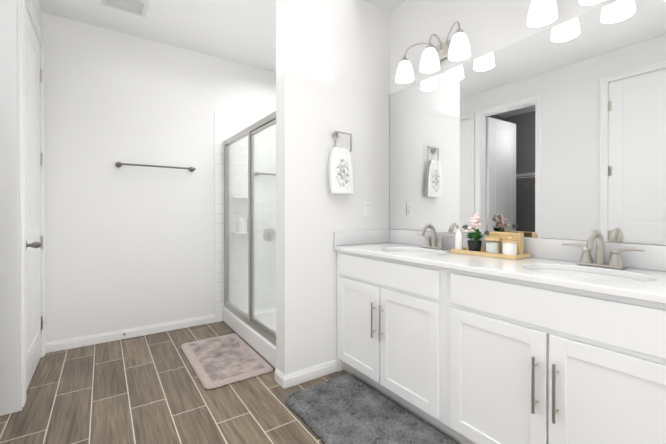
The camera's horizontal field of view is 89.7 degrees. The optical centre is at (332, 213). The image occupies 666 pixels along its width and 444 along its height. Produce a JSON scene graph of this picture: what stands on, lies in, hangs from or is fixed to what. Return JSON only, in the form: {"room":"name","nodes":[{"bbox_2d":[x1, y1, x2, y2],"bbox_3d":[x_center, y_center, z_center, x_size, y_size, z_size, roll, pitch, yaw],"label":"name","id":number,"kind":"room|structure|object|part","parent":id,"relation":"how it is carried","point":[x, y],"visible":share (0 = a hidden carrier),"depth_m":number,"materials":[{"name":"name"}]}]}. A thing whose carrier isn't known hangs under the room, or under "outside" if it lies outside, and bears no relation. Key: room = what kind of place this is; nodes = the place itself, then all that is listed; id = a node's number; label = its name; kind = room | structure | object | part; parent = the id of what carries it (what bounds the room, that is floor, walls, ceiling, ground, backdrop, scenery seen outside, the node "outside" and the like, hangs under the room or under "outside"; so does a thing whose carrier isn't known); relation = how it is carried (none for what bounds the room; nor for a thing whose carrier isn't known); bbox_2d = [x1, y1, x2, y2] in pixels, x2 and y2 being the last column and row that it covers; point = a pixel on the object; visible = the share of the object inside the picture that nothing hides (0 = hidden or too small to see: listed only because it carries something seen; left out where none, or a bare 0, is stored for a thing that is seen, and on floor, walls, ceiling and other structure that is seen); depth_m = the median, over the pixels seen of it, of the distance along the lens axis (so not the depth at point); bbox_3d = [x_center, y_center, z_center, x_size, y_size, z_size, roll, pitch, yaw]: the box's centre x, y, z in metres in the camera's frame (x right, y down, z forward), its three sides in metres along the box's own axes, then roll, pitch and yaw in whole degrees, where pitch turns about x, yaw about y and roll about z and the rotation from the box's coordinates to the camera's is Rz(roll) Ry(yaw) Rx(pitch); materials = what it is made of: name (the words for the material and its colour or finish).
{"room":"bathroom","nodes":[
{"label":"bathroom","id":0,"kind":"room"},
{"bbox_2d":[17,0,41,410],"bbox_3d":[-1.014,-0.234,0.666,0.120,2.740,4.830,0,0,-35],"label":"wall","id":1,"kind":"structure","parent":0,"point":[36,8],"depth_m":2.43,"materials":[{"name":"white paint"}]},
{"bbox_2d":[0,0,44,415],"bbox_3d":[-1.883,-0.120,1.944,0.138,2.501,1.681,0,0,-35],"label":"door frame","id":2,"kind":"structure","parent":1,"relation":"attached to","point":[12,330],"depth_m":1.90,"materials":[{"name":"white paint"}]},
{"bbox_2d":[25,7,42,390],"bbox_3d":[-2.099,-0.093,2.323,0.056,2.420,0.740,0,0,-35],"label":"door","id":3,"kind":"structure","parent":1,"relation":"in","point":[33,204],"depth_m":2.32,"materials":[{"name":"white paint"}]},
{"bbox_2d":[26,240,41,249],"bbox_3d":[-1.935,0.200,2.073,0.199,0.064,0.064,0,0,-35],"label":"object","id":4,"kind":"structure","parent":3,"relation":"attached to","point":[35,244],"depth_m":2.10,"materials":[{"name":"silver metal"}]},
{"bbox_3d":[-2.277,-0.107,2.616,0.017,2.030,0.056,0,0,-35],"label":"door hinges","id":5,"kind":"part","parent":3,"relation":"part of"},
{"bbox_2d":[42,12,275,342],"bbox_3d":[-2.063,-0.243,2.949,4.100,2.740,0.120,0,0,-35],"label":"wall","id":6,"kind":"structure","parent":0,"point":[128,246],"depth_m":3.03,"materials":[{"name":"white paint"}]},
{"bbox_2d":[45,314,214,352],"bbox_3d":[-1.774,1.085,3.072,1.350,0.083,0.014,0,0,-35],"label":"baseboard","id":7,"kind":"structure","parent":6,"relation":"attached to","point":[65,344],"depth_m":3.00,"materials":[{"name":"white paint"}]},
{"bbox_2d":[115,162,195,171],"bbox_3d":[-1.637,-0.434,3.123,0.662,0.051,0.072,0,0,-35],"label":"rail","id":8,"kind":"object","parent":6,"relation":"attached to","point":[120,164],"visible":1,"depth_m":3.07,"materials":[{"name":"silver metal"}]},
{"bbox_2d":[231,196,247,234],"bbox_3d":[-0.969,0.024,3.565,0.200,0.400,0.084,0,0,-35],"label":"shower shelf","id":9,"kind":"object","parent":6,"relation":"attached to","point":[242,222],"depth_m":3.53,"materials":[{"name":"white plastic"}]},
{"bbox_2d":[238,216,243,232],"bbox_3d":[-0.976,0.116,3.558,0.060,0.176,0.060,0,0,-35],"label":"bottle","id":10,"kind":"object","parent":9,"relation":"on","point":[242,222],"depth_m":3.54,"materials":[{"name":"white plastic"}]},
{"bbox_2d":[214,112,275,321],"bbox_3d":[-0.827,0.038,3.721,0.950,2.170,0.010,0,0,-35],"label":"wall tile","id":11,"kind":"structure","parent":6,"relation":"attached to","point":[227,126],"depth_m":3.60,"materials":[{"name":"white tile"}]},
{"bbox_2d":[255,172,275,175],"bbox_3d":[-0.707,-0.437,3.764,0.348,0.048,0.050,0,0,-35],"label":"grab rail","id":12,"kind":"object","parent":11,"relation":"attached to","point":[264,173],"depth_m":3.70,"materials":[{"name":"silver metal"}]},
{"bbox_2d":[263,228,275,240],"bbox_3d":[-0.707,0.246,3.767,0.150,0.155,0.050,0,0,-35],"label":"shower valve","id":13,"kind":"object","parent":11,"relation":"attached to","point":[271,234],"depth_m":3.77,"materials":[{"name":"silver metal"}]},
{"bbox_2d":[0,321,418,443],"bbox_3d":[-0.660,1.165,0.915,4.100,0.060,5.070,0,0,-35],"label":"floor","id":14,"kind":"structure","parent":0,"point":[147,389],"depth_m":2.00,"materials":[{"name":"brown tile"}]},
{"bbox_2d":[180,333,272,388],"bbox_3d":[-0.858,1.116,2.623,0.480,0.023,0.880,0,0,-35],"label":"area rug","id":15,"kind":"object","parent":14,"relation":"on","point":[219,361],"visible":1,"depth_m":2.52,"materials":[{"name":"fabric"}]},
{"bbox_2d":[223,111,275,368],"bbox_3d":[-0.395,0.186,3.139,0.874,1.880,1.435,0,0,-35],"label":"shower enclosure","id":16,"kind":"object","parent":14,"relation":"on","point":[254,330],"visible":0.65,"depth_m":2.90,"materials":[{"name":"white glass"}]},
{"bbox_3d":[-0.515,0.112,2.630,0.006,1.566,0.612,0,0,-35],"label":"glass door","id":17,"kind":"part","parent":16,"relation":"part of","materials":[{"name":"clear glass"}]},
{"bbox_2d":[285,374,457,443],"bbox_3d":[0.161,1.109,1.799,0.515,0.050,0.895,0,0,-35],"label":"area rug","id":18,"kind":"object","parent":14,"relation":"on","point":[347,409],"visible":0.98,"depth_m":1.81,"materials":[{"name":"grey fabric"}]},
{"bbox_2d":[333,248,665,443],"bbox_3d":[0.741,0.696,1.767,0.580,0.870,1.846,0,0,-35],"label":"bathroom vanity","id":19,"kind":"object","parent":14,"relation":"on","point":[554,341],"depth_m":1.39,"materials":[{"name":"white paint"}]},
{"bbox_3d":[0.165,0.730,2.176,0.018,0.570,0.415,0,0,-35],"label":"door","id":20,"kind":"part","parent":19,"relation":"part of","materials":[{"name":"white paint"}]},
{"bbox_3d":[0.243,0.640,2.014,0.039,0.210,0.012,0,0,-35],"label":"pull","id":21,"kind":"part","parent":19,"relation":"part of","materials":[{"name":"silver metal"}]},
{"bbox_3d":[0.282,0.640,1.956,0.039,0.210,0.012,0,0,-35],"label":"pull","id":22,"kind":"part","parent":19,"relation":"part of","materials":[{"name":"silver metal"}]},
{"bbox_3d":[0.285,0.354,1.999,0.018,0.143,0.840,0,0,-35],"label":"drawer","id":23,"kind":"part","parent":19,"relation":"part of","materials":[{"name":"white paint"}]},
{"bbox_3d":[0.406,0.731,1.826,0.018,0.570,0.415,0,0,-35],"label":"door","id":24,"kind":"part","parent":19,"relation":"part of","materials":[{"name":"white paint"}]},
{"bbox_3d":[0.682,0.733,1.425,0.018,0.570,0.418,0,0,-35],"label":"door","id":25,"kind":"part","parent":19,"relation":"part of","materials":[{"name":"white paint"}]},
{"bbox_2d":[333,244,665,299],"bbox_3d":[0.755,0.248,1.768,0.553,0.026,1.857,0,0,-35],"label":"countertop","id":26,"kind":"structure","parent":19,"relation":"on","point":[639,281],"depth_m":1.50,"materials":[{"name":"white stone"}]},
{"bbox_2d":[416,224,452,249],"bbox_3d":[0.631,0.150,2.194,0.155,0.166,0.295,0,0,-35],"label":"faucet","id":27,"kind":"object","parent":26,"relation":"on","point":[427,246],"depth_m":2.20,"materials":[{"name":"silver metal"}]},
{"bbox_2d":[451,247,530,259],"bbox_3d":[0.873,0.223,1.881,0.155,0.022,0.380,0,0,-35],"label":"bamboo tray","id":28,"kind":"object","parent":26,"relation":"on","point":[482,252],"visible":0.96,"depth_m":1.79,"materials":[{"name":"brown wood"}]},
{"bbox_2d":[455,224,462,249],"bbox_3d":[0.749,0.144,1.989,0.044,0.164,0.044,0,0,-35],"label":"soap dispenser","id":29,"kind":"object","parent":28,"relation":"on","point":[459,239],"visible":0.79,"depth_m":1.97,"materials":[{"name":"white plastic"}]},
{"bbox_2d":[465,214,483,251],"bbox_3d":[0.812,0.115,1.927,0.115,0.223,0.117,0,0,-35],"label":"potted plant","id":30,"kind":"object","parent":28,"relation":"on","point":[476,235],"visible":1,"depth_m":1.90,"materials":[{"name":"black"}]},
{"bbox_3d":[0.814,0.192,1.927,0.078,0.068,0.078,0,0,-35],"label":"pot","id":31,"kind":"part","parent":30,"relation":"part of","materials":[{"name":"black ceramic"}]},
{"bbox_2d":[484,237,500,253],"bbox_3d":[0.873,0.180,1.831,0.082,0.092,0.082,0,0,-35],"label":"jar","id":32,"kind":"object","parent":28,"relation":"on","point":[492,247],"visible":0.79,"depth_m":1.80,"materials":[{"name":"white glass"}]},
{"bbox_3d":[0.873,0.140,1.831,0.082,0.012,0.082,0,0,-35],"label":"lid","id":33,"kind":"part","parent":32,"relation":"part of","materials":[{"name":"brown wood"}]},
{"bbox_2d":[489,231,523,254],"bbox_3d":[0.951,0.166,1.844,0.048,0.122,0.172,0,0,-35],"label":"box","id":34,"kind":"object","parent":28,"relation":"on","point":[519,237],"visible":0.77,"depth_m":1.79,"materials":[{"name":"brown wood"}]},
{"bbox_2d":[502,236,517,254],"bbox_3d":[0.925,0.173,1.753,0.072,0.108,0.072,0,0,-35],"label":"canister","id":35,"kind":"object","parent":28,"relation":"on","point":[509,246],"visible":0.92,"depth_m":1.73,"materials":[{"name":"white ceramic"}]},
{"bbox_3d":[0.925,0.137,1.753,0.072,0.036,0.072,0,0,-35],"label":"lid","id":36,"kind":"part","parent":35,"relation":"part of","materials":[{"name":"brown wood"}]},
{"bbox_2d":[562,230,644,269],"bbox_3d":[1.141,0.153,1.452,0.155,0.166,0.295,0,0,-35],"label":"faucet","id":37,"kind":"object","parent":26,"relation":"on","point":[586,262],"depth_m":1.46,"materials":[{"name":"silver metal"}]},
{"bbox_3d":[0.760,0.643,1.261,0.039,0.210,0.012,0,0,-35],"label":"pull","id":38,"kind":"part","parent":19,"relation":"part of","materials":[{"name":"silver metal"}]},
{"bbox_3d":[0.800,0.644,1.204,0.039,0.210,0.012,0,0,-35],"label":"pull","id":39,"kind":"part","parent":19,"relation":"part of","materials":[{"name":"silver metal"}]},
{"bbox_3d":[0.803,0.357,1.248,0.018,0.143,0.845,0,0,-35],"label":"drawer","id":40,"kind":"part","parent":19,"relation":"part of","materials":[{"name":"white paint"}]},
{"bbox_3d":[0.924,0.734,1.073,0.018,0.570,0.417,0,0,-35],"label":"door","id":41,"kind":"part","parent":19,"relation":"part of","materials":[{"name":"white paint"}]},
{"bbox_2d":[38,0,406,71],"bbox_3d":[-0.660,-1.635,0.904,4.100,0.060,5.070,0,0,-35],"label":"ceiling","id":42,"kind":"structure","parent":0,"point":[242,31],"depth_m":2.83,"materials":[{"name":"white paint"}]},
{"bbox_2d":[101,0,148,17],"bbox_3d":[-1.585,-1.602,2.549,0.300,0.018,0.230,0,0,-35],"label":"vent","id":43,"kind":"object","parent":42,"relation":"attached to","point":[138,7],"visible":0.98,"depth_m":2.58,"materials":[{"name":"white paint"}]},
{"bbox_2d":[276,0,389,374],"bbox_3d":[0.036,-0.242,2.481,0.933,2.740,0.130,0,0,-35],"label":"wall","id":44,"kind":"structure","parent":0,"point":[332,66],"depth_m":2.32,"materials":[{"name":"white paint"}]},
{"bbox_2d":[275,360,336,388],"bbox_3d":[-0.184,1.088,2.326,0.419,0.083,0.144,0,0,-35],"label":"baseboard","id":45,"kind":"structure","parent":44,"relation":"attached to","point":[282,380],"depth_m":2.24,"materials":[{"name":"white paint"}]},
{"bbox_2d":[328,131,353,193],"bbox_3d":[0.054,-0.356,2.374,0.205,0.440,0.064,0,0,-35],"label":"towel ring","id":46,"kind":"object","parent":44,"relation":"attached to","point":[340,172],"visible":1,"depth_m":2.35,"materials":[{"name":"white fabric"}]},
{"bbox_2d":[334,229,388,243],"bbox_3d":[0.228,0.180,2.519,0.528,0.104,0.020,0,0,-35],"label":"backsplash","id":47,"kind":"structure","parent":44,"relation":"attached to","point":[361,236],"depth_m":2.51,"materials":[{"name":"white stone"}]},
{"bbox_2d":[364,202,370,216],"bbox_3d":[0.265,-0.031,2.554,0.070,0.115,0.010,0,0,-35],"label":"electrical outlet plate","id":48,"kind":"object","parent":44,"relation":"attached to","point":[367,209],"visible":1,"depth_m":2.55,"materials":[{"name":"white plastic"}]},
{"bbox_2d":[396,21,470,83],"bbox_3d":[0.662,-1.065,2.210,0.199,0.244,0.568,0,0,-35],"label":"sconce","id":49,"kind":"object","parent":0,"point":[457,48],"visible":1,"depth_m":2.16,"materials":[{"name":"white glass"}]},
{"bbox_3d":[0.508,-1.013,2.372,0.128,0.140,0.128,0,0,-35],"label":"lamp shade","id":50,"kind":"part","parent":49,"relation":"part of","materials":[{"name":"white glass"}]},
{"bbox_3d":[0.612,-1.140,2.323,0.128,0.094,0.208,0,0,-35],"label":"arm","id":51,"kind":"part","parent":49,"relation":"part of"},
{"bbox_3d":[0.633,-1.012,2.190,0.128,0.140,0.128,0,0,-35],"label":"lamp shade","id":52,"kind":"part","parent":49,"relation":"part of","materials":[{"name":"white glass"}]},
{"bbox_3d":[0.681,-1.141,2.223,0.128,0.092,0.011,0,0,-35],"label":"arm","id":53,"kind":"part","parent":49,"relation":"part of"},
{"bbox_3d":[0.736,-1.091,2.261,0.020,0.106,0.110,0,0,-35],"label":"plate","id":54,"kind":"part","parent":49,"relation":"part of","materials":[{"name":"silver metal"}]},
{"bbox_3d":[0.750,-1.139,2.123,0.128,0.094,0.208,0,0,-35],"label":"arm","id":55,"kind":"part","parent":49,"relation":"part of"},
{"bbox_3d":[0.758,-1.012,2.009,0.128,0.140,0.128,0,0,-35],"label":"lamp shade","id":56,"kind":"part","parent":49,"relation":"part of","materials":[{"name":"white glass"}]},
{"bbox_2d":[389,229,665,271],"bbox_3d":[0.975,0.183,1.919,0.020,0.104,1.857,0,0,-35],"label":"backsplash","id":57,"kind":"structure","parent":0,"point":[590,251],"depth_m":1.60,"materials":[{"name":"white stone"}]},
{"bbox_2d":[390,0,665,245],"bbox_3d":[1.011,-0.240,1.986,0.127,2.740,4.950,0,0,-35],"label":"mirror","id":58,"kind":"object","parent":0,"point":[557,132],"depth_m":1.79,"materials":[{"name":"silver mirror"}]},
{"bbox_2d":[389,94,389,228],"bbox_3d":[0.454,-0.414,2.685,0.007,1.077,0.004,0,0,-35],"label":"frame","id":59,"kind":"object","parent":58,"relation":"attached to","point":[389,161],"visible":1,"depth_m":2.68,"materials":[{"name":"silver metal"}]},
{"bbox_2d":[527,0,604,26],"bbox_3d":[1.172,-1.062,1.469,0.199,0.244,0.568,0,0,-35],"label":"sconce","id":60,"kind":"object","parent":58,"relation":"attached to","point":[541,13],"visible":1,"depth_m":1.60,"materials":[{"name":"white glass"}]},
{"bbox_3d":[1.018,-1.010,1.630,0.128,0.140,0.128,0,0,-35],"label":"lamp shade","id":61,"kind":"part","parent":60,"relation":"part of","materials":[{"name":"white glass"}]},
{"bbox_3d":[1.143,-1.009,1.449,0.128,0.140,0.128,0,0,-35],"label":"lamp shade","id":62,"kind":"part","parent":60,"relation":"part of","materials":[{"name":"white glass"}]}
]}

